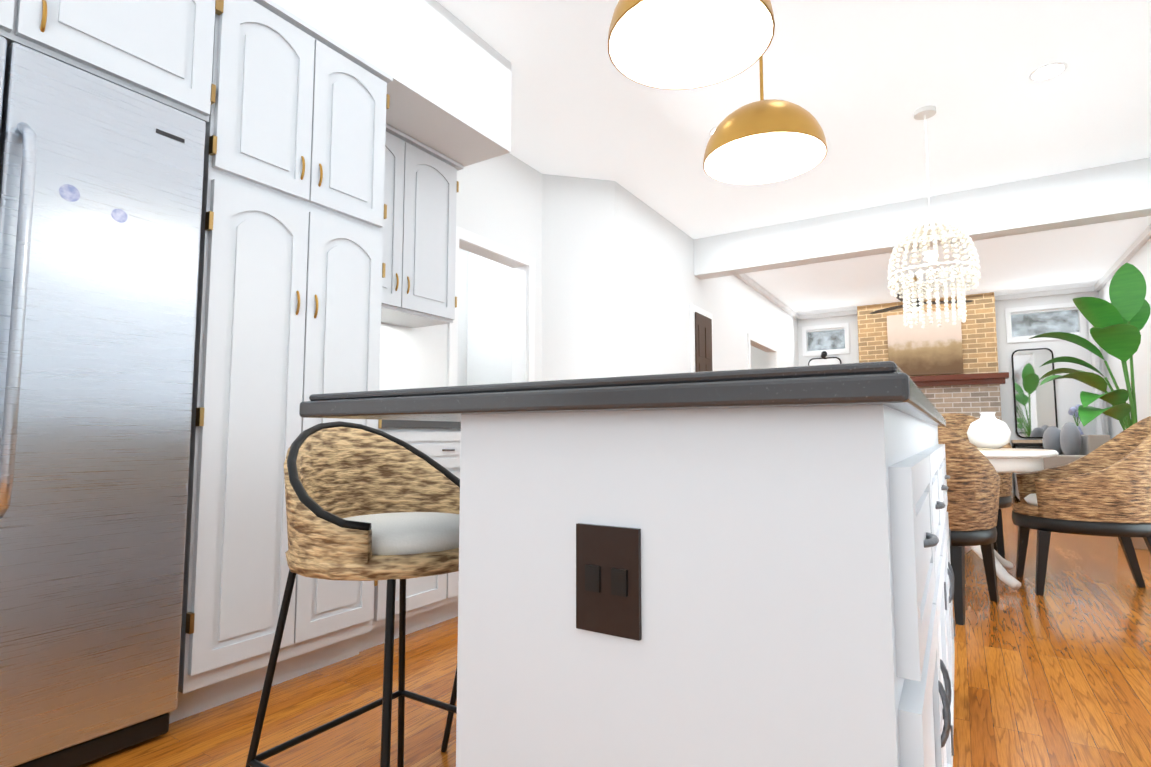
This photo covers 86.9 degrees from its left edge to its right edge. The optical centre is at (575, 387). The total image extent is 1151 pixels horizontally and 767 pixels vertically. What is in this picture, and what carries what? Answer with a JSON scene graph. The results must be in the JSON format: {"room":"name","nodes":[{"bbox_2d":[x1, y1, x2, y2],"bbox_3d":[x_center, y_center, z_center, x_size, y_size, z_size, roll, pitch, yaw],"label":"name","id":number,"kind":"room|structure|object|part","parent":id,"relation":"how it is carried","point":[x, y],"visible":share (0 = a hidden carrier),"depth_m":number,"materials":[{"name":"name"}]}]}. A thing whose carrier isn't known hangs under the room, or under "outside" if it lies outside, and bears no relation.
{"room":"kitchen","nodes":[
{"label":"kitchen","id":0,"kind":"room"},
{"bbox_2d":[379,153,541,389],"bbox_3d":[-2.002,-0.417,1.776,0.120,2.800,6.400,-3,-5,32],"label":"wall","id":1,"kind":"structure","parent":0,"point":[499,199],"depth_m":3.98,"materials":[{"name":"white paint"}]},
{"bbox_2d":[0,0,223,123],"bbox_3d":[-1.657,-1.091,1.649,0.646,0.492,0.984,-3,-5,32],"label":"upper cabinet","id":2,"kind":"object","parent":1,"relation":"attached to","point":[170,53],"depth_m":1.72,"materials":[{"name":"white wood"}]},
{"bbox_2d":[272,0,511,166],"bbox_3d":[-1.267,-1.535,2.307,0.648,0.486,2.468,-3,-5,32],"label":"soffit","id":3,"kind":"structure","parent":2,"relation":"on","point":[449,88],"depth_m":2.75,"materials":[{"name":"white paint"}]},
{"bbox_2d":[388,127,463,327],"bbox_3d":[-0.971,-0.795,3.023,0.326,0.868,0.745,-3,-5,32],"label":"upper cabinet","id":4,"kind":"object","parent":1,"relation":"attached to","point":[425,185],"depth_m":3.05,"materials":[{"name":"white wood"}]},
{"bbox_2d":[447,226,534,385],"bbox_3d":[-0.557,0.092,3.941,0.048,2.120,1.140,-3,-5,32],"label":"door frame","id":5,"kind":"structure","parent":1,"relation":"attached to","point":[523,337],"depth_m":4.30,"materials":[{"name":"white wood"}]},
{"bbox_2d":[457,248,468,385],"bbox_3d":[-1.546,-0.188,4.728,0.100,2.800,2.100,-3,-5,32],"label":"wall","id":6,"kind":"structure","parent":0,"point":[463,305],"depth_m":5.51,"materials":[{"name":"white paint"}]},
{"bbox_2d":[465,252,512,384],"bbox_3d":[-0.501,-0.146,5.263,1.060,2.800,0.080,-3,-5,32],"label":"wall","id":7,"kind":"structure","parent":0,"point":[485,303],"depth_m":5.42,"materials":[{"name":"white paint"}]},
{"bbox_2d":[541,174,615,380],"bbox_3d":[0.014,-0.200,4.567,0.566,2.800,0.120,1,-5,-13],"label":"wall","id":8,"kind":"structure","parent":0,"point":[578,287],"depth_m":4.55,"materials":[{"name":"white paint"}]},
{"bbox_2d":[78,497,1150,766],"bbox_3d":[0.445,1.216,4.075,7.350,0.100,13.500,-3,-5,32],"label":"floor","id":9,"kind":"structure","parent":0,"point":[1058,673],"depth_m":2.01,"materials":[{"name":"brown wood"}]},
{"bbox_2d":[0,36,205,766],"bbox_3d":[-1.599,0.069,1.544,0.707,1.795,0.900,-3,-5,32],"label":"fridge","id":10,"kind":"object","parent":9,"relation":"on","point":[101,185],"visible":1,"depth_m":1.56,"materials":[{"name":"silver metal"}]},
{"bbox_3d":[-1.331,-0.227,1.399,0.074,1.062,0.778,-3,-5,32],"label":"handle","id":11,"kind":"part","parent":10,"relation":"part of","materials":[{"name":"silver metal"}]},
{"bbox_2d":[168,0,392,722],"bbox_3d":[-1.214,-0.131,2.282,0.646,2.308,0.671,-3,-5,32],"label":"tall cabinet","id":12,"kind":"object","parent":9,"relation":"on","point":[328,224],"depth_m":2.02,"materials":[{"name":"white wood"}]},
{"bbox_2d":[245,421,459,766],"bbox_3d":[-0.366,0.506,1.242,0.444,0.879,0.446,-3,-5,32],"label":"stool","id":13,"kind":"object","parent":9,"relation":"on","point":[365,503],"visible":0.79,"depth_m":1.22,"materials":[{"name":"wicker"}]},
{"bbox_2d":[380,424,460,643],"bbox_3d":[-0.825,0.632,2.863,0.626,0.876,0.816,-3,-5,32],"label":"base cabinet","id":14,"kind":"object","parent":9,"relation":"on","point":[430,600],"depth_m":2.62,"materials":[{"name":"white wood"}]},
{"bbox_2d":[388,420,460,423],"bbox_3d":[-0.812,0.177,2.908,0.636,0.039,0.843,-3,-5,32],"label":"countertop","id":15,"kind":"structure","parent":14,"relation":"on","point":[389,421],"depth_m":2.55,"materials":[{"name":"grey stone"}]},
{"bbox_2d":[441,667,456,751],"bbox_3d":[-0.057,0.544,1.732,0.444,0.879,0.446,-3,-5,32],"label":"stool","id":16,"kind":"object","parent":9,"relation":"on","point":[448,723],"depth_m":1.64,"materials":[{"name":"metal"}]},
{"bbox_2d":[443,385,954,766],"bbox_3d":[0.564,0.523,1.449,0.575,0.875,1.839,-3,-5,32],"label":"kitchen island","id":17,"kind":"object","parent":9,"relation":"on","point":[747,567],"depth_m":0.68,"materials":[{"name":"white wood"}]},
{"bbox_2d":[299,361,915,420],"bbox_3d":[0.422,0.074,1.573,0.890,0.039,1.900,-3,-5,32],"label":"island countertop","id":18,"kind":"structure","parent":17,"relation":"on","point":[865,385],"depth_m":0.68,"materials":[{"name":"black stone"}]},
{"bbox_2d":[576,523,641,640],"bbox_3d":[0.037,0.228,0.720,0.085,0.125,0.009,-3,-5,32],"label":"outlet","id":19,"kind":"object","parent":17,"relation":"attached to","point":[608,555],"depth_m":0.72,"materials":[{"name":"brown plastic"}]},
{"bbox_2d":[857,292,1012,502],"bbox_3d":[4.944,0.112,8.563,1.920,2.797,0.870,-3,-5,32],"label":"fireplace","id":20,"kind":"object","parent":9,"relation":"on","point":[973,389],"visible":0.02,"depth_m":8.40,"materials":[{"name":"brick"}]},
{"bbox_2d":[887,309,963,375],"bbox_3d":[4.994,-0.631,8.701,0.920,0.900,0.038,-3,-5,32],"label":"painting","id":21,"kind":"object","parent":20,"relation":"in","point":[928,349],"visible":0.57,"depth_m":8.66},
{"bbox_2d":[938,427,1000,624],"bbox_3d":[1.778,0.614,3.109,0.670,0.950,0.706,-3,-5,32],"label":"chair","id":22,"kind":"object","parent":9,"relation":"on","point":[973,485],"visible":0.42,"depth_m":2.80,"materials":[{"name":"wicker"}]},
{"bbox_2d":[941,413,1012,558],"bbox_3d":[2.756,0.681,4.403,0.703,1.016,0.750,-3,-5,32],"label":"chair","id":23,"kind":"object","parent":9,"relation":"on","point":[958,423],"visible":0.12,"depth_m":4.12,"materials":[{"name":"wicker"}]},
{"bbox_2d":[965,448,1058,589],"bbox_3d":[2.305,0.756,3.733,1.080,0.757,1.080,-3,-5,32],"label":"dining table","id":24,"kind":"object","parent":9,"relation":"on","point":[1009,460],"visible":0.19,"depth_m":3.31,"materials":[{"name":"white wood"}]},
{"bbox_2d":[967,412,1010,449],"bbox_3d":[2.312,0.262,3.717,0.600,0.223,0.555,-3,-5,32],"label":"decor","id":25,"kind":"object","parent":24,"relation":"on","point":[988,431],"visible":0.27,"depth_m":3.69,"materials":[{"name":"white ceramic"}]},
{"bbox_2d":[1011,440,1042,498],"bbox_3d":[6.241,1.076,7.956,0.820,0.780,0.320,-3,-5,32],"label":"console","id":26,"kind":"object","parent":9,"relation":"on","point":[1015,443],"visible":0.27,"depth_m":7.99},
{"bbox_2d":[1013,422,1110,499],"bbox_3d":[5.780,0.911,7.252,0.840,1.000,1.200,-3,-5,32],"label":"sofa","id":27,"kind":"object","parent":9,"relation":"on","point":[1070,441],"visible":0.4,"depth_m":6.95,"materials":[{"name":"grey fabric"}]},
{"bbox_2d":[1012,416,1150,595],"bbox_3d":[2.825,0.632,3.344,0.698,0.950,0.662,-3,-5,32],"label":"chair","id":28,"kind":"object","parent":9,"relation":"on","point":[1104,489],"visible":1,"depth_m":3.17,"materials":[{"name":"wicker"}]},
{"bbox_2d":[1029,263,1150,549],"bbox_3d":[4.025,0.103,4.662,0.817,2.206,0.992,-3,-5,32],"label":"banana plant","id":29,"kind":"object","parent":9,"relation":"on","point":[1119,322],"visible":0.62,"depth_m":4.70,"materials":[{"name":"green plant"}]},
{"bbox_2d":[615,181,798,376],"bbox_3d":[1.928,0.009,7.262,0.120,2.800,6.300,-3,-5,32],"label":"wall","id":30,"kind":"structure","parent":0,"point":[660,287],"depth_m":5.51,"materials":[{"name":"white paint"}]},
{"bbox_2d":[695,312,712,371],"bbox_3d":[1.313,0.287,6.059,0.088,2.040,0.450,-3,-5,32],"label":"door","id":31,"kind":"structure","parent":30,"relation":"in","point":[703,343],"depth_m":6.08,"materials":[{"name":"brown wood"}]},
{"bbox_2d":[690,274,802,371],"bbox_3d":[2.010,0.005,7.205,0.080,2.799,6.310,-3,-5,32],"label":"trim","id":32,"kind":"structure","parent":30,"relation":"attached to","point":[743,277],"depth_m":7.54,"materials":[{"name":"white wood"}]},
{"bbox_2d":[694,157,1150,279],"bbox_3d":[2.843,-1.374,5.135,3.796,0.368,0.200,-3,-5,32],"label":"header","id":33,"kind":"object","parent":30,"relation":"attached to","point":[1105,193],"visible":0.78,"depth_m":4.91,"materials":[{"name":"white paint"}]},
{"bbox_2d":[751,346,766,368],"bbox_3d":[2.144,0.228,10.070,2.510,2.800,0.100,-3,-5,32],"label":"wall","id":34,"kind":"structure","parent":0,"point":[758,358],"depth_m":9.59,"materials":[{"name":"white paint"}]},
{"bbox_2d":[436,0,1150,314],"bbox_3d":[0.445,-1.675,4.300,7.350,0.100,13.500,-3,-5,32],"label":"ceiling","id":35,"kind":"structure","parent":0,"point":[861,81],"depth_m":3.70,"materials":[{"name":"white paint"}]},
{"bbox_2d":[709,127,716,135],"bbox_3d":[0.948,-1.651,3.922,0.168,0.005,0.168,-2,-5,23],"label":"recessed light","id":36,"kind":"object","parent":35,"relation":"in","point":[712,130],"depth_m":3.91,"materials":[{"name":"white"}]},
{"bbox_2d":[870,276,972,313],"bbox_3d":[4.164,-1.174,7.416,1.152,0.414,1.095,-3,-5,32],"label":"ceiling fan","id":37,"kind":"object","parent":35,"relation":"hanging from","point":[900,306],"visible":0.31,"depth_m":7.49,"materials":[{"name":"gold metal"}]},
{"bbox_2d":[887,105,980,327],"bbox_3d":[2.109,-1.024,3.616,0.475,1.304,0.473,-3,-5,32],"label":"beaded chandelier","id":38,"kind":"object","parent":35,"relation":"hanging from","point":[924,230],"visible":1,"depth_m":3.52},
{"bbox_2d":[1028,62,1067,80],"bbox_3d":[2.547,-1.702,3.274,0.168,0.005,0.168,-2,-5,23],"label":"recessed light","id":39,"kind":"object","parent":35,"relation":"in","point":[1048,71],"depth_m":3.26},
{"bbox_2d":[798,291,1107,488],"bbox_3d":[3.961,0.204,9.768,7.350,2.800,0.120,-3,-5,32],"label":"wall","id":40,"kind":"structure","parent":0,"point":[1068,390],"depth_m":8.33,"materials":[{"name":"white paint"}]},
{"bbox_2d":[821,351,826,357],"bbox_3d":[3.950,-0.529,9.665,0.090,0.125,0.154,-3,-5,32],"label":"sconce","id":41,"kind":"object","parent":40,"relation":"attached to","point":[823,354],"visible":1,"depth_m":9.62,"materials":[{"name":"black metal"}]},
{"bbox_2d":[808,357,841,365],"bbox_3d":[3.983,0.156,9.665,0.500,1.280,0.028,-3,-5,32],"label":"mirror","id":42,"kind":"object","parent":40,"relation":"attached to","point":[827,360],"depth_m":9.70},
{"bbox_2d":[806,327,844,352],"bbox_3d":[4.031,-0.763,9.775,0.580,0.370,0.040,-3,-5,32],"label":"transom","id":43,"kind":"object","parent":40,"relation":"in","point":[841,328],"depth_m":9.77,"materials":[{"name":"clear glass"}]},
{"bbox_2d":[803,310,856,356],"bbox_3d":[4.077,0.191,9.595,0.870,2.799,0.050,-3,-5,32],"label":"window trim","id":44,"kind":"structure","parent":40,"relation":"attached to","point":[849,312],"depth_m":9.69,"materials":[{"name":"white wood"}]},
{"bbox_2d":[1011,348,1057,437],"bbox_3d":[6.236,0.076,8.252,0.460,1.220,0.028,-3,-5,32],"label":"mirror","id":45,"kind":"object","parent":40,"relation":"attached to","point":[1035,407],"depth_m":8.25,"materials":[{"name":"clear mirror"}]},
{"bbox_2d":[995,286,1090,496],"bbox_3d":[6.355,0.080,8.169,1.070,2.799,0.050,-3,-5,32],"label":"window trim","id":46,"kind":"structure","parent":40,"relation":"attached to","point":[1083,330],"depth_m":8.28,"materials":[{"name":"white wood"}]},
{"bbox_2d":[1011,307,1079,338],"bbox_3d":[6.402,-0.879,8.291,0.740,0.370,0.040,-3,-5,32],"label":"transom","id":47,"kind":"object","parent":40,"relation":"in","point":[1071,309],"depth_m":8.29,"materials":[{"name":"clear glass"}]},
{"bbox_2d":[1068,404,1083,434],"bbox_3d":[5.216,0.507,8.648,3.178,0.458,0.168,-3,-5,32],"label":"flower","id":48,"kind":"object","parent":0,"point":[1072,411],"visible":0.44,"depth_m":7.84,"materials":[{"name":"plant"}]},
{"bbox_2d":[1099,238,1150,438],"bbox_3d":[3.438,-0.376,2.313,0.120,2.800,13.100,-3,-5,32],"label":"wall","id":49,"kind":"structure","parent":0,"point":[1140,259],"depth_m":6.34,"materials":[{"name":"white paint"}]},
{"bbox_2d":[1088,296,1104,434],"bbox_3d":[4.607,-0.128,4.460,0.195,2.600,7.958,-3,-5,32],"label":"curtain","id":50,"kind":"object","parent":49,"relation":"hanging from","point":[1098,403],"visible":0.38,"depth_m":7.71,"materials":[{"name":"white fabric"}]},
{"bbox_2d":[1091,224,1150,291],"bbox_3d":[5.667,-0.088,6.009,0.050,2.799,4.450,-3,-5,32],"label":"crown molding","id":51,"kind":"structure","parent":49,"relation":"attached to","point":[1145,235],"depth_m":6.54,"materials":[{"name":"white wood"}]},
{"label":"outside","id":52,"kind":"structure","parent":0,"visible":0},
{"bbox_2d":[808,310,1078,350],"bbox_3d":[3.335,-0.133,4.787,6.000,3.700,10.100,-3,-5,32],"label":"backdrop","id":53,"kind":"structure","parent":52,"point":[1038,318],"depth_m":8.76,"materials":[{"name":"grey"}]}
]}

